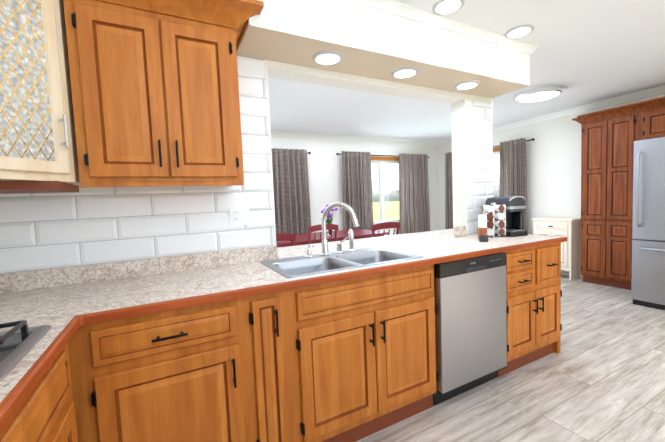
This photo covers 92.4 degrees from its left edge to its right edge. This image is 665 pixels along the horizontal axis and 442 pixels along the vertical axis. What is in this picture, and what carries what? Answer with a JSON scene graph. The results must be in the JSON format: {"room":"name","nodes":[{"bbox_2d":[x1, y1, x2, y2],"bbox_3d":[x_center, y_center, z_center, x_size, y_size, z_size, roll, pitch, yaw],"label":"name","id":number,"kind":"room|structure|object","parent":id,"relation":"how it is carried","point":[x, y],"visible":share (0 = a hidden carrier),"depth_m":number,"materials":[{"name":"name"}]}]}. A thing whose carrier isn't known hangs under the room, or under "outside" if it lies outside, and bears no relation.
{"room":"kitchen","nodes":[
{"label":"kitchen","id":0,"kind":"room"},
{"bbox_2d":[4,0,529,273],"bbox_3d":[-0.053,-0.083,2.057,3.610,2.440,0.490,-4,4,-27],"label":"ceiling soffit","id":1,"kind":"structure","parent":0,"point":[289,39],"depth_m":2.05,"materials":[{"name":"beige paint"}]},
{"bbox_2d":[0,55,275,273],"bbox_3d":[-1.078,-0.369,1.698,1.502,1.140,0.157,-4,4,-27],"label":"tile backsplash","id":2,"kind":"structure","parent":1,"relation":"attached to","point":[82,226],"depth_m":1.69,"materials":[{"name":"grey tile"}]},
{"bbox_2d":[229,205,249,225],"bbox_3d":[-0.551,-0.032,1.891,0.116,0.116,0.012,-4,4,-27],"label":"outlet","id":3,"kind":"object","parent":2,"relation":"attached to","point":[239,215],"visible":1,"depth_m":1.89,"materials":[{"name":"white plastic"}]},
{"bbox_2d":[63,0,263,187],"bbox_3d":[-0.750,-0.595,1.540,0.781,0.858,0.406,-4,4,-27],"label":"upper cabinet","id":4,"kind":"object","parent":1,"relation":"attached to","point":[155,92],"visible":0.98,"depth_m":1.41,"materials":[{"name":"brown wood"}]},
{"bbox_2d":[312,50,342,64],"bbox_3d":[-0.029,-0.993,1.948,0.188,0.012,0.188,-4,4,-27],"label":"recessed light","id":5,"kind":"object","parent":1,"relation":"in","point":[328,57],"visible":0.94,"depth_m":1.93,"materials":[{"name":"grey plastic"}]},
{"bbox_2d":[391,67,418,77],"bbox_3d":[0.505,-1.033,2.226,0.188,0.012,0.188,-4,4,-27],"label":"recessed light","id":6,"kind":"object","parent":1,"relation":"in","point":[404,72],"visible":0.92,"depth_m":2.20,"materials":[{"name":"grey"}]},
{"bbox_2d":[345,0,538,53],"bbox_3d":[0.041,-1.266,1.757,3.655,0.050,0.045,-4,4,-27],"label":"crown molding","id":7,"kind":"structure","parent":1,"relation":"attached to","point":[393,7],"depth_m":2.12,"materials":[{"name":"white wood"}]},
{"bbox_2d":[454,80,479,89],"bbox_3d":[1.067,-1.075,2.530,0.188,0.012,0.188,-4,4,-27],"label":"recessed light","id":8,"kind":"object","parent":1,"relation":"in","point":[464,85],"visible":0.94,"depth_m":2.51,"materials":[{"name":"grey"}]},
{"bbox_2d":[271,136,437,235],"bbox_3d":[-0.472,-0.288,5.613,6.470,2.440,0.150,-4,4,-27],"label":"wall","id":9,"kind":"structure","parent":0,"point":[324,162],"depth_m":5.77,"materials":[{"name":"beige paint"}]},
{"bbox_2d":[270,130,437,145],"bbox_3d":[-0.504,-1.460,5.422,6.090,0.075,0.075,-4,4,-27],"label":"crown molding","id":10,"kind":"structure","parent":9,"relation":"attached to","point":[273,133],"depth_m":5.82,"materials":[{"name":"white wood"}]},
{"bbox_2d":[336,153,428,157],"bbox_3d":[1.053,-1.270,6.201,2.220,0.040,0.038,-4,4,-27],"label":"curtain rod","id":11,"kind":"object","parent":9,"relation":"attached to","point":[376,155],"visible":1,"depth_m":6.13,"materials":[{"name":"black metal"}]},
{"bbox_2d":[342,151,373,229],"bbox_3d":[0.483,-0.372,5.882,0.682,1.795,0.124,-4,4,-27],"label":"curtain","id":12,"kind":"object","parent":11,"relation":"hanging from","point":[357,183],"visible":0.69,"depth_m":5.86,"materials":[{"name":"grey fabric"}]},
{"bbox_2d":[399,153,430,233],"bbox_3d":[1.687,-0.461,6.509,0.792,1.795,0.126,-4,4,-27],"label":"curtain","id":13,"kind":"object","parent":11,"relation":"hanging from","point":[414,211],"visible":0.79,"depth_m":6.48,"materials":[{"name":"grey fabric"}]},
{"bbox_2d":[371,156,398,228],"bbox_3d":[0.990,-0.553,6.317,1.480,1.420,0.138,-4,4,-27],"label":"window","id":14,"kind":"structure","parent":9,"relation":"in","point":[392,160],"depth_m":6.32,"materials":[{"name":"white"}]},
{"bbox_2d":[268,0,664,140],"bbox_3d":[1.224,-1.408,2.191,6.470,0.080,7.700,-4,4,-27],"label":"ceiling","id":15,"kind":"structure","parent":0,"point":[588,52],"depth_m":3.22,"materials":[{"name":"white paint"}]},
{"bbox_2d":[432,0,464,14],"bbox_3d":[0.714,-1.326,1.968,0.188,0.012,0.188,-4,4,-27],"label":"recessed light","id":16,"kind":"object","parent":15,"relation":"in","point":[443,7],"visible":0.96,"depth_m":1.96,"materials":[{"name":"grey plastic"}]},
{"bbox_2d":[504,24,533,38],"bbox_3d":[1.358,-1.375,2.319,0.188,0.012,0.188,-4,4,-27],"label":"recessed light","id":17,"kind":"object","parent":15,"relation":"in","point":[519,31],"visible":0.96,"depth_m":2.30,"materials":[{"name":"grey plastic"}]},
{"bbox_2d":[516,85,561,102],"bbox_3d":[2.423,-1.483,3.753,0.458,0.064,0.458,-4,4,-27],"label":"flush ceiling light","id":18,"kind":"object","parent":15,"relation":"attached to","point":[541,93],"visible":1,"depth_m":3.65,"materials":[{"name":"white glass"}]},
{"bbox_2d":[356,275,664,441],"bbox_3d":[1.329,1.105,2.348,6.470,0.080,7.700,-4,4,-27],"label":"floor","id":19,"kind":"structure","parent":0,"point":[600,377],"depth_m":2.01,"materials":[{"name":"grey wood"}]},
{"bbox_2d":[0,343,77,441],"bbox_3d":[-0.383,0.865,-0.380,0.635,0.881,2.970,-4,4,-27],"label":"base cabinet","id":20,"kind":"object","parent":19,"relation":"on","point":[45,412],"visible":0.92,"depth_m":0.81,"materials":[{"name":"brown wood"}]},
{"bbox_2d":[68,297,255,441],"bbox_3d":[-0.759,0.763,1.496,0.593,0.880,0.632,-4,4,-27],"label":"base cabinet","id":21,"kind":"object","parent":19,"relation":"on","point":[181,374],"depth_m":1.21,"materials":[{"name":"brown wood"}]},
{"bbox_2d":[0,229,566,434],"bbox_3d":[0.639,0.248,0.773,3.609,0.118,4.110,-4,4,-27],"label":"countertop","id":22,"kind":"structure","parent":21,"relation":"on","point":[65,303],"depth_m":1.47,"materials":[{"name":"stone"}]},
{"bbox_2d":[0,320,51,381],"bbox_3d":[-0.915,0.362,0.524,0.525,0.106,0.760,-4,4,-27],"label":"cooktop","id":23,"kind":"object","parent":22,"relation":"in","point":[17,344],"visible":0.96,"depth_m":0.84,"materials":[{"name":"silver metal"}]},
{"bbox_2d":[306,202,358,257],"bbox_3d":[0.020,0.051,1.994,0.359,0.334,0.220,-4,4,-27],"label":"faucet","id":24,"kind":"object","parent":22,"relation":"on","point":[325,250],"visible":1,"depth_m":2.03,"materials":[{"name":"silver metal"}]},
{"bbox_2d":[260,247,423,277],"bbox_3d":[0.055,0.324,1.896,0.850,0.200,0.515,-4,4,-27],"label":"sink","id":25,"kind":"object","parent":22,"relation":"in","point":[295,267],"visible":0.25,"depth_m":1.95,"materials":[{"name":"silver metal"}]},
{"bbox_2d":[453,226,466,236],"bbox_3d":[1.094,0.088,2.731,0.140,0.085,0.029,-4,4,-27],"label":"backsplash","id":26,"kind":"structure","parent":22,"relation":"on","point":[459,231],"depth_m":2.72,"materials":[{"name":"stone"}]},
{"bbox_2d":[478,214,486,239],"bbox_3d":[1.161,0.047,2.466,0.066,0.197,0.066,-4,4,-27],"label":"canister","id":27,"kind":"object","parent":22,"relation":"on","point":[482,224],"visible":0.88,"depth_m":2.44,"materials":[{"name":"white ceramic"}]},
{"bbox_2d":[479,235,487,241],"bbox_3d":[1.126,0.130,2.372,0.062,0.046,0.062,-4,4,-27],"label":"jar","id":28,"kind":"object","parent":22,"relation":"on","point":[483,238],"visible":1,"depth_m":2.35,"materials":[{"name":"grey"}]},
{"bbox_2d":[482,202,506,238],"bbox_3d":[1.309,-0.009,2.586,0.184,0.282,0.184,-4,4,-27],"label":"carousel","id":29,"kind":"object","parent":22,"relation":"on","point":[501,230],"visible":0.85,"depth_m":2.53,"materials":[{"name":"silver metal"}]},
{"bbox_2d":[485,196,527,236],"bbox_3d":[1.494,-0.048,2.723,0.234,0.328,0.302,-3,4,-15],"label":"coffee maker","id":30,"kind":"object","parent":22,"relation":"on","point":[515,207],"visible":0.65,"depth_m":2.64,"materials":[{"name":"black plastic"}]},
{"bbox_2d":[248,289,299,441],"bbox_3d":[-0.410,0.738,1.677,0.196,0.880,0.632,-4,4,-27],"label":"base cabinet","id":31,"kind":"object","parent":19,"relation":"on","point":[271,316],"depth_m":1.40,"materials":[{"name":"brown wood"}]},
{"bbox_2d":[276,233,295,246],"bbox_3d":[-0.651,0.597,3.336,0.440,0.975,0.501,-4,4,-27],"label":"dining chair","id":32,"kind":"object","parent":19,"relation":"on","point":[286,237],"visible":0.15,"depth_m":3.15,"materials":[{"name":"red paint"}]},
{"bbox_2d":[307,224,338,243],"bbox_3d":[-0.200,0.516,4.325,0.440,0.975,0.501,-4,4,-27],"label":"dining chair","id":33,"kind":"object","parent":19,"relation":"on","point":[314,228],"visible":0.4,"depth_m":4.07,"materials":[{"name":"red paint"}]},
{"bbox_2d":[276,229,387,246],"bbox_3d":[-0.171,0.593,4.801,1.900,0.760,0.930,-4,4,-27],"label":"dining table","id":34,"kind":"object","parent":19,"relation":"on","point":[301,239],"visible":0.12,"depth_m":4.60,"materials":[{"name":"red paint"}]},
{"bbox_2d":[321,205,337,235],"bbox_3d":[-0.046,-0.011,4.614,0.218,0.457,0.235,-4,4,-27],"label":"vase","id":35,"kind":"object","parent":34,"relation":"on","point":[329,215],"visible":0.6,"depth_m":4.61,"materials":[{"name":"clear glass"}]},
{"bbox_2d":[292,264,437,441],"bbox_3d":[0.064,0.702,1.924,0.876,0.880,0.632,-4,4,-27],"label":"base cabinet","id":36,"kind":"object","parent":19,"relation":"on","point":[351,360],"depth_m":1.63,"materials":[{"name":"brown wood"}]},
{"bbox_2d":[371,222,400,236],"bbox_3d":[0.598,0.489,4.221,0.440,0.975,0.501,-4,4,-27],"label":"dining chair","id":37,"kind":"object","parent":19,"relation":"on","point":[379,226],"visible":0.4,"depth_m":3.96,"materials":[{"name":"red paint"}]},
{"bbox_2d":[451,99,477,234],"bbox_3d":[1.311,-0.024,2.965,0.365,2.095,0.150,-4,4,-27],"label":"post","id":38,"kind":"object","parent":19,"relation":"on","point":[458,161],"visible":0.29,"depth_m":2.85,"materials":[{"name":"beige paint"}]},
{"bbox_2d":[465,99,492,234],"bbox_3d":[1.297,-0.480,2.935,0.372,1.179,0.157,-4,4,-27],"label":"tile","id":39,"kind":"structure","parent":38,"relation":"attached to","point":[479,143],"depth_m":2.85,"materials":[{"name":"grey tile"}]},
{"bbox_2d":[474,196,479,208],"bbox_3d":[1.290,-0.168,2.850,0.070,0.116,0.007,-4,4,-27],"label":"outlet","id":40,"kind":"object","parent":39,"relation":"attached to","point":[476,203],"visible":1,"depth_m":2.85,"materials":[{"name":"white plastic"}]},
{"bbox_2d":[497,252,507,376],"bbox_3d":[0.711,0.654,2.261,0.696,0.880,0.632,-4,4,-27],"label":"base cabinet","id":41,"kind":"object","parent":19,"relation":"on","point":[501,372],"depth_m":2.15,"materials":[{"name":"brown wood"}]},
{"bbox_2d":[433,252,506,405],"bbox_3d":[0.751,0.655,2.244,0.597,0.879,0.618,-4,4,-27],"label":"dishwasher","id":42,"kind":"object","parent":41,"relation":"in","point":[471,326],"visible":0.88,"depth_m":1.95,"materials":[{"name":"grey metal"}]},
{"bbox_2d":[508,242,561,372],"bbox_3d":[1.321,0.609,2.578,0.717,0.880,0.632,-4,4,-27],"label":"base cabinet","id":43,"kind":"object","parent":19,"relation":"on","point":[534,273],"depth_m":2.30,"materials":[{"name":"brown wood"}]},
{"bbox_2d":[532,217,580,279],"bbox_3d":[3.335,0.394,4.769,0.264,0.870,0.560,-4,4,-27],"label":"base cabinet","id":44,"kind":"object","parent":19,"relation":"on","point":[569,228],"visible":0.75,"depth_m":4.57,"materials":[{"name":"beige paint"}]},
{"bbox_2d":[572,96,664,289],"bbox_3d":[3.709,-0.245,3.648,0.579,2.253,1.755,-4,4,-27],"label":"pantry","id":45,"kind":"object","parent":19,"relation":"on","point":[610,136],"visible":0.85,"depth_m":4.03,"materials":[{"name":"brown wood"}]},
{"bbox_2d":[631,137,664,309],"bbox_3d":[3.745,0.024,3.226,0.842,1.765,0.855,-4,4,-27],"label":"fridge","id":46,"kind":"object","parent":19,"relation":"on","point":[648,260],"visible":1,"depth_m":3.32,"materials":[{"name":"grey metal"}]},
{"bbox_2d":[436,93,664,268],"bbox_3d":[4.074,-0.359,3.724,0.150,2.440,7.400,-4,4,-27],"label":"wall","id":47,"kind":"structure","parent":0,"point":[553,154],"depth_m":4.90,"materials":[{"name":"beige paint"}]},
{"bbox_2d":[493,147,499,196],"bbox_3d":[2.871,-0.606,5.908,0.138,1.420,1.080,-4,4,-27],"label":"window","id":48,"kind":"structure","parent":47,"relation":"in","point":[495,150],"depth_m":5.70,"materials":[{"name":"white"}]},
{"bbox_2d":[434,85,664,145],"bbox_3d":[3.925,-1.531,3.599,0.075,0.075,7.400,-4,4,-27],"label":"crown molding","id":49,"kind":"structure","parent":47,"relation":"attached to","point":[661,89],"depth_m":4.43,"materials":[{"name":"white wood"}]},
{"bbox_2d":[561,270,582,277],"bbox_3d":[2.995,0.736,5.779,0.014,0.090,2.760,-4,4,-27],"label":"baseboard","id":50,"kind":"structure","parent":47,"relation":"attached to","point":[564,272],"depth_m":4.78,"materials":[{"name":"white"}]},
{"bbox_3d":[-1.521,0.056,0.815,0.150,2.440,7.400,-4,4,-27],"label":"wall","id":51,"kind":"structure","parent":0,"visible":0},
{"bbox_2d":[0,0,80,193],"bbox_3d":[-1.267,-0.542,1.101,0.639,0.866,0.707,-4,4,-27],"label":"upper cabinet","id":52,"kind":"object","parent":51,"relation":"attached to","point":[38,150],"visible":0.98,"depth_m":1.18,"materials":[{"name":"beige wood"}]},
{"label":"outside","id":53,"kind":"structure","parent":0,"visible":0},
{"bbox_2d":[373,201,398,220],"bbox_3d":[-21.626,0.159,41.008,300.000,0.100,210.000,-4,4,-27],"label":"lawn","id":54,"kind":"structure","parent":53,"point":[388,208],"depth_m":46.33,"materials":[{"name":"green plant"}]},
{"bbox_3d":[-1.360,-1.091,4.947,2.230,0.040,0.038,-4,4,-27],"label":"curtain rod","id":55,"kind":"object","parent":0,"visible":0},
{"bbox_2d":[271,148,311,233],"bbox_3d":[-0.690,-0.285,5.272,0.737,1.795,0.124,-4,4,-27],"label":"curtain","id":56,"kind":"object","parent":55,"relation":"hanging from","point":[291,191],"visible":0.67,"depth_m":5.27,"materials":[{"name":"grey fabric"}]},
{"bbox_3d":[2.754,-1.316,5.801,0.040,0.040,1.808,-4,4,-27],"label":"curtain rod","id":57,"kind":"object","parent":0,"visible":0},
{"bbox_2d":[445,152,452,228],"bbox_3d":[2.454,-0.485,6.384,0.118,1.795,0.462,-4,4,-27],"label":"curtain","id":58,"kind":"object","parent":57,"relation":"hanging from","point":[448,197],"visible":0.27,"depth_m":6.50,"materials":[{"name":"grey fabric"}]},
{"bbox_2d":[499,138,527,230],"bbox_3d":[3.015,-0.442,5.312,0.118,1.795,0.484,-4,4,-27],"label":"curtain","id":59,"kind":"object","parent":57,"relation":"hanging from","point":[513,174],"visible":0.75,"depth_m":5.28,"materials":[{"name":"grey fabric"}]}
]}

